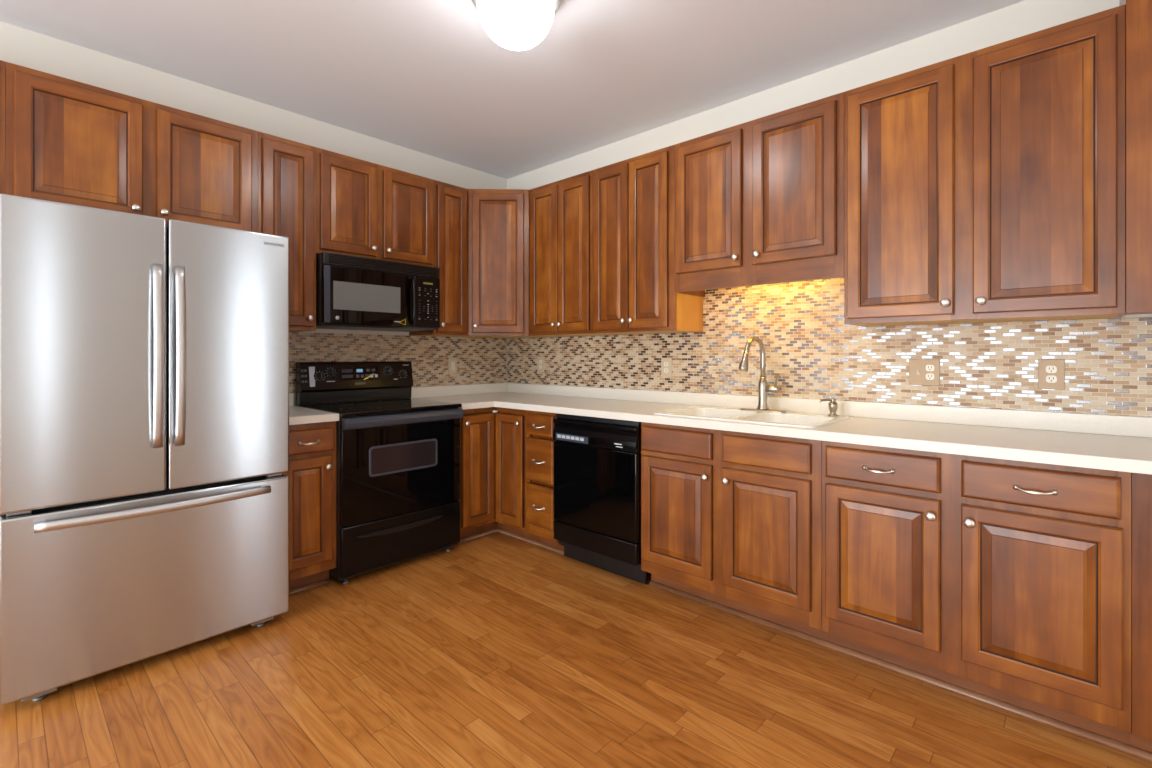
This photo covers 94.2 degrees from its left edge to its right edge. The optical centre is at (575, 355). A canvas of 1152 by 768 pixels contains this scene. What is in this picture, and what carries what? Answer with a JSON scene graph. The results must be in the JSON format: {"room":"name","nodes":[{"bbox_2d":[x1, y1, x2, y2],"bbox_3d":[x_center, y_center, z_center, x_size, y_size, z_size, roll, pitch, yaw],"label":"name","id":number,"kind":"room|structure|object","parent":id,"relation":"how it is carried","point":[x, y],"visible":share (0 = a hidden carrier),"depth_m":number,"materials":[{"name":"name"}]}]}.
{"room":"kitchen","nodes":[
{"label":"kitchen","id":0,"kind":"room"},
{"bbox_2d":[0,21,506,406],"bbox_3d":[-2.723,-0.126,2.224,0.120,2.683,6.440,0,0,43],"label":"wall","id":1,"kind":"structure","parent":0,"point":[18,46],"depth_m":2.95,"materials":[{"name":"white paint"}]},
{"bbox_2d":[0,60,4,193],"bbox_3d":[-2.546,-0.888,2.087,0.324,0.578,0.438,0,0,43],"label":"upper cabinet","id":2,"kind":"object","parent":1,"relation":"attached to","point":[2,63],"visible":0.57,"depth_m":2.14,"materials":[{"name":"brown wood"}]},
{"bbox_2d":[5,62,257,231],"bbox_3d":[-2.074,-0.888,2.566,0.366,0.578,0.906,0,0,43],"label":"upper cabinet","id":3,"kind":"object","parent":1,"relation":"attached to","point":[68,141],"visible":0.86,"depth_m":2.40,"materials":[{"name":"brown wood"}]},
{"bbox_2d":[258,131,315,331],"bbox_3d":[-1.666,-0.659,3.007,0.366,1.036,0.294,0,0,43],"label":"upper cabinet","id":4,"kind":"object","parent":1,"relation":"attached to","point":[286,168],"visible":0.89,"depth_m":2.92,"materials":[{"name":"brown wood"}]},
{"bbox_2d":[316,147,433,266],"bbox_3d":[-1.308,-0.879,3.395,0.366,0.596,0.759,0,0,43],"label":"upper cabinet","id":5,"kind":"object","parent":1,"relation":"attached to","point":[366,209],"visible":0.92,"depth_m":3.25,"materials":[{"name":"brown wood"}]},
{"bbox_2d":[316,252,439,331],"bbox_3d":[-1.274,-0.372,3.363,0.437,0.413,0.748,0,0,43],"label":"microwave","id":6,"kind":"object","parent":5,"relation":"attached to","point":[353,292],"visible":0.97,"depth_m":3.20,"materials":[{"name":"black plastic"}]},
{"bbox_2d":[289,332,506,392],"bbox_3d":[-1.238,0.042,3.735,0.008,0.366,1.964,0,0,43],"label":"tile backsplash","id":7,"kind":"structure","parent":1,"relation":"attached to","point":[479,360],"depth_m":3.85,"materials":[{"name":"tile"}]},
{"bbox_2d":[448,358,456,373],"bbox_3d":[-0.932,0.078,4.053,0.008,0.120,0.074,0,0,43],"label":"light switch","id":8,"kind":"object","parent":7,"relation":"attached to","point":[452,362],"visible":1,"depth_m":4.05,"materials":[{"name":"beige plastic"}]},
{"bbox_2d":[409,180,467,336],"bbox_3d":[-0.952,-0.659,3.779,0.366,1.036,0.287,0,0,43],"label":"upper cabinet","id":9,"kind":"object","parent":1,"relation":"attached to","point":[450,201],"visible":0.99,"depth_m":3.67,"materials":[{"name":"brown wood"}]},
{"bbox_2d":[0,0,1024,178],"bbox_3d":[-0.954,-1.517,0.588,4.940,0.100,6.440,0,0,43],"label":"ceiling","id":10,"kind":"structure","parent":0,"point":[427,77],"depth_m":2.62,"materials":[{"name":"white paint"}]},
{"bbox_2d":[472,0,560,50],"bbox_3d":[-0.234,-1.344,2.095,0.352,0.245,0.352,0,0,43],"label":"ceiling light","id":11,"kind":"object","parent":10,"relation":"attached to","point":[518,25],"visible":1,"depth_m":2.03,"materials":[{"name":"white glass"}]},
{"bbox_2d":[0,532,1151,767],"bbox_3d":[-0.954,1.266,0.588,4.940,0.100,6.440,0,0,43],"label":"floor","id":12,"kind":"structure","parent":0,"point":[496,649],"depth_m":1.93,"materials":[{"name":"brown wood"}]},
{"bbox_2d":[0,194,288,705],"bbox_3d":[-1.883,0.337,2.360,0.869,1.757,0.905,0,0,43],"label":"refrigerator","id":13,"kind":"object","parent":12,"relation":"on","point":[144,360],"visible":1,"depth_m":2.03,"materials":[{"name":"silver metal"}]},
{"bbox_2d":[282,421,335,589],"bbox_3d":[-1.564,0.778,2.900,0.663,0.875,0.289,0,0,43],"label":"base cabinet","id":14,"kind":"object","parent":12,"relation":"on","point":[312,446],"visible":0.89,"depth_m":2.71,"materials":[{"name":"brown wood"}]},
{"bbox_2d":[289,393,338,424],"bbox_3d":[-1.571,0.283,2.906,0.644,0.114,0.290,0,0,43],"label":"countertop","id":15,"kind":"structure","parent":14,"relation":"on","point":[297,415],"depth_m":2.75,"materials":[{"name":"white stone"}]},
{"bbox_2d":[289,578,330,594],"bbox_3d":[-1.419,1.206,2.766,0.018,0.019,0.289,0,0,43],"label":"trim","id":16,"kind":"structure","parent":12,"relation":"on","point":[325,581],"depth_m":2.79,"materials":[{"name":"brown wood"}]},
{"bbox_2d":[296,361,463,583],"bbox_3d":[-1.190,0.628,3.260,0.675,1.176,0.744,0,0,43],"label":"range","id":17,"kind":"object","parent":12,"relation":"on","point":[398,456],"visible":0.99,"depth_m":3.09,"materials":[{"name":"black metal"}]},
{"bbox_2d":[301,370,395,384],"bbox_3d":[-1.386,0.123,3.428,0.018,0.122,0.705,0,0,43],"label":"control panel","id":18,"kind":"object","parent":17,"relation":"attached to","point":[308,377],"depth_m":3.37,"materials":[{"name":"black plastic"}]},
{"bbox_2d":[298,398,461,416],"bbox_3d":[-1.180,0.310,3.251,0.601,0.024,0.744,0,0,43],"label":"cooktop","id":19,"kind":"object","parent":17,"relation":"in","point":[356,407],"depth_m":3.18,"materials":[{"name":"black glass"}]},
{"bbox_2d":[458,407,536,540],"bbox_3d":[-0.544,0.778,3.814,0.917,0.875,0.904,0,0,43],"label":"base cabinet","id":20,"kind":"object","parent":12,"relation":"on","point":[493,480],"visible":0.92,"depth_m":3.47,"materials":[{"name":"brown wood"}]},
{"bbox_2d":[409,383,1151,474],"bbox_3d":[0.843,0.283,2.531,4.697,0.114,0.904,0,0,43],"label":"countertop","id":21,"kind":"structure","parent":20,"relation":"on","point":[1122,443],"depth_m":2.28,"materials":[{"name":"white stone"}]},
{"bbox_2d":[653,406,849,428],"bbox_3d":[0.857,0.380,2.663,0.810,0.174,0.515,0,0,43],"label":"sink","id":22,"kind":"object","parent":21,"relation":"in","point":[790,419],"visible":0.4,"depth_m":2.68,"materials":[{"name":"white ceramic"}]},
{"bbox_2d":[819,398,838,415],"bbox_3d":[1.221,0.250,2.597,0.101,0.084,0.048,0,0,-2],"label":"soap dispenser","id":23,"kind":"object","parent":22,"relation":"on","point":[832,405],"visible":1,"depth_m":2.58,"materials":[{"name":"silver metal"}]},
{"bbox_2d":[739,336,786,412],"bbox_3d":[0.926,0.096,2.764,0.250,0.392,0.244,0,0,43],"label":"faucet","id":24,"kind":"object","parent":21,"relation":"on","point":[763,388],"visible":1,"depth_m":2.81,"materials":[{"name":"silver metal"}]},
{"bbox_2d":[459,528,563,554],"bbox_3d":[-0.430,1.206,3.355,0.669,0.019,0.384,0,0,43],"label":"trim","id":25,"kind":"structure","parent":12,"relation":"on","point":[511,534],"depth_m":3.53,"materials":[{"name":"brown wood"}]},
{"bbox_2d":[526,410,563,549],"bbox_3d":[-0.025,0.778,3.499,0.269,0.875,0.663,0,0,43],"label":"base cabinet","id":26,"kind":"object","parent":12,"relation":"on","point":[540,426],"visible":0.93,"depth_m":3.28,"materials":[{"name":"brown wood"}]},
{"bbox_2d":[553,413,646,583],"bbox_3d":[0.284,0.781,3.179,0.605,0.870,0.594,0,0,43],"label":"dishwasher","id":27,"kind":"object","parent":12,"relation":"on","point":[597,461],"visible":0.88,"depth_m":2.94,"materials":[{"name":"black plastic"}]},
{"bbox_2d":[590,438,622,447],"bbox_3d":[0.162,0.473,2.891,0.225,0.030,0.001,0,0,43],"label":"print","id":28,"kind":"object","parent":27,"relation":"attached to","point":[594,442],"depth_m":2.89,"materials":[{"name":"black plastic"}]},
{"bbox_2d":[641,422,828,640],"bbox_3d":[0.858,0.778,2.684,0.897,0.875,0.659,0,0,43],"label":"base cabinet","id":29,"kind":"object","parent":12,"relation":"on","point":[731,519],"visible":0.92,"depth_m":2.41,"materials":[{"name":"brown wood"}]},
{"bbox_2d":[649,580,1151,761],"bbox_3d":[1.454,1.206,1.861,2.890,0.019,0.018,0,0,43],"label":"trim","id":30,"kind":"structure","parent":12,"relation":"on","point":[1066,727],"depth_m":1.98,"materials":[{"name":"brown wood"}]},
{"bbox_2d":[822,441,1130,743],"bbox_3d":[1.507,0.778,2.081,0.873,0.875,0.663,0,0,43],"label":"base cabinet","id":31,"kind":"object","parent":12,"relation":"on","point":[1008,581],"visible":0.94,"depth_m":1.80,"materials":[{"name":"brown wood"}]},
{"bbox_2d":[1129,472,1151,751],"bbox_3d":[2.257,0.778,1.424,1.118,0.875,0.610,0,0,43],"label":"base cabinet","id":32,"kind":"object","parent":12,"relation":"on","point":[1140,736],"visible":0.48,"depth_m":1.57,"materials":[{"name":"brown wood"}]},
{"bbox_2d":[507,0,1151,416],"bbox_3d":[1.236,-0.126,2.867,4.820,2.683,0.120,0,0,43],"label":"wall","id":33,"kind":"structure","parent":0,"point":[1026,17],"depth_m":2.67,"materials":[{"name":"white paint"}]},
{"bbox_2d":[449,189,548,338],"bbox_3d":[-0.558,-0.659,4.015,0.625,1.036,0.628,0,0,43],"label":"upper cabinet","id":34,"kind":"object","parent":33,"relation":"attached to","point":[498,219],"visible":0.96,"depth_m":3.77,"materials":[{"name":"brown wood"}]},
{"bbox_2d":[529,170,617,336],"bbox_3d":[-0.026,-0.659,3.701,0.609,1.036,0.366,0,0,43],"label":"upper cabinet","id":35,"kind":"object","parent":33,"relation":"attached to","point":[561,211],"visible":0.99,"depth_m":3.55,"materials":[{"name":"brown wood"}]},
{"bbox_2d":[593,145,702,334],"bbox_3d":[0.420,-0.659,3.289,0.603,1.036,0.366,0,0,43],"label":"upper cabinet","id":36,"kind":"object","parent":33,"relation":"attached to","point":[634,198],"visible":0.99,"depth_m":3.15,"materials":[{"name":"brown wood"}]},
{"bbox_2d":[675,92,843,296],"bbox_3d":[0.964,-0.765,2.785,0.879,0.825,0.366,0,0,43],"label":"upper cabinet","id":37,"kind":"object","parent":33,"relation":"attached to","point":[760,201],"visible":1,"depth_m":2.62,"materials":[{"name":"brown wood"}]},
{"bbox_2d":[507,277,1151,416],"bbox_3d":[1.151,-0.091,2.858,4.690,0.633,0.008,0,0,43],"label":"tile backsplash","id":38,"kind":"structure","parent":33,"relation":"attached to","point":[802,330],"depth_m":2.68,"materials":[{"name":"tile"}]},
{"bbox_2d":[537,357,543,371],"bbox_3d":[-0.275,0.069,4.165,0.074,0.120,0.008,0,0,43],"label":"electrical outlet","id":39,"kind":"object","parent":38,"relation":"attached to","point":[540,360],"visible":1,"depth_m":4.16,"materials":[{"name":"beige plastic"}]},
{"bbox_2d":[661,358,671,376],"bbox_3d":[0.571,0.074,3.382,0.078,0.120,0.008,0,0,43],"label":"electrical outlet","id":40,"kind":"object","parent":38,"relation":"attached to","point":[666,363],"visible":1,"depth_m":3.38,"materials":[{"name":"beige plastic"}]},
{"bbox_2d":[664,362,668,372],"bbox_3d":[0.569,0.074,3.380,0.033,0.068,0.003,0,0,43],"label":"receptacle","id":41,"kind":"object","parent":40,"relation":"attached to","point":[666,364],"depth_m":3.38,"materials":[{"name":"beige plastic"}]},
{"bbox_2d":[909,359,939,385],"bbox_3d":[1.585,0.076,2.439,0.120,0.120,0.016,0,0,43],"label":"electrical outlet","id":42,"kind":"object","parent":38,"relation":"attached to","point":[921,371],"visible":1,"depth_m":2.44,"materials":[{"name":"beige plastic"}]},
{"bbox_2d":[926,365,933,379],"bbox_3d":[1.603,0.076,2.424,0.033,0.068,0.003,0,0,43],"label":"receptacle","id":43,"kind":"object","parent":42,"relation":"attached to","point":[929,368],"depth_m":2.42,"materials":[{"name":"beige plastic"}]},
{"bbox_2d":[1038,359,1064,389],"bbox_3d":[1.907,0.075,2.147,0.080,0.120,0.008,0,0,43],"label":"electrical outlet","id":44,"kind":"object","parent":38,"relation":"attached to","point":[1051,372],"visible":1,"depth_m":2.14,"materials":[{"name":"beige plastic"}]},
{"bbox_2d":[1046,366,1056,382],"bbox_3d":[1.905,0.075,2.145,0.033,0.068,0.003,0,0,43],"label":"receptacle","id":45,"kind":"object","parent":44,"relation":"attached to","point":[1051,371],"depth_m":2.14,"materials":[{"name":"beige plastic"}]},
{"bbox_2d":[844,4,1124,326],"bbox_3d":[1.609,-0.659,2.189,0.876,1.036,0.366,0,0,43],"label":"upper cabinet","id":46,"kind":"object","parent":33,"relation":"attached to","point":[985,185],"visible":1,"depth_m":2.02,"materials":[{"name":"brown wood"}]},
{"bbox_2d":[1119,0,1151,314],"bbox_3d":[2.353,-0.779,1.526,1.115,1.276,0.330,0,0,43],"label":"upper cabinet","id":47,"kind":"object","parent":33,"relation":"attached to","point":[1138,13],"visible":0.87,"depth_m":1.76,"materials":[{"name":"brown wood"}]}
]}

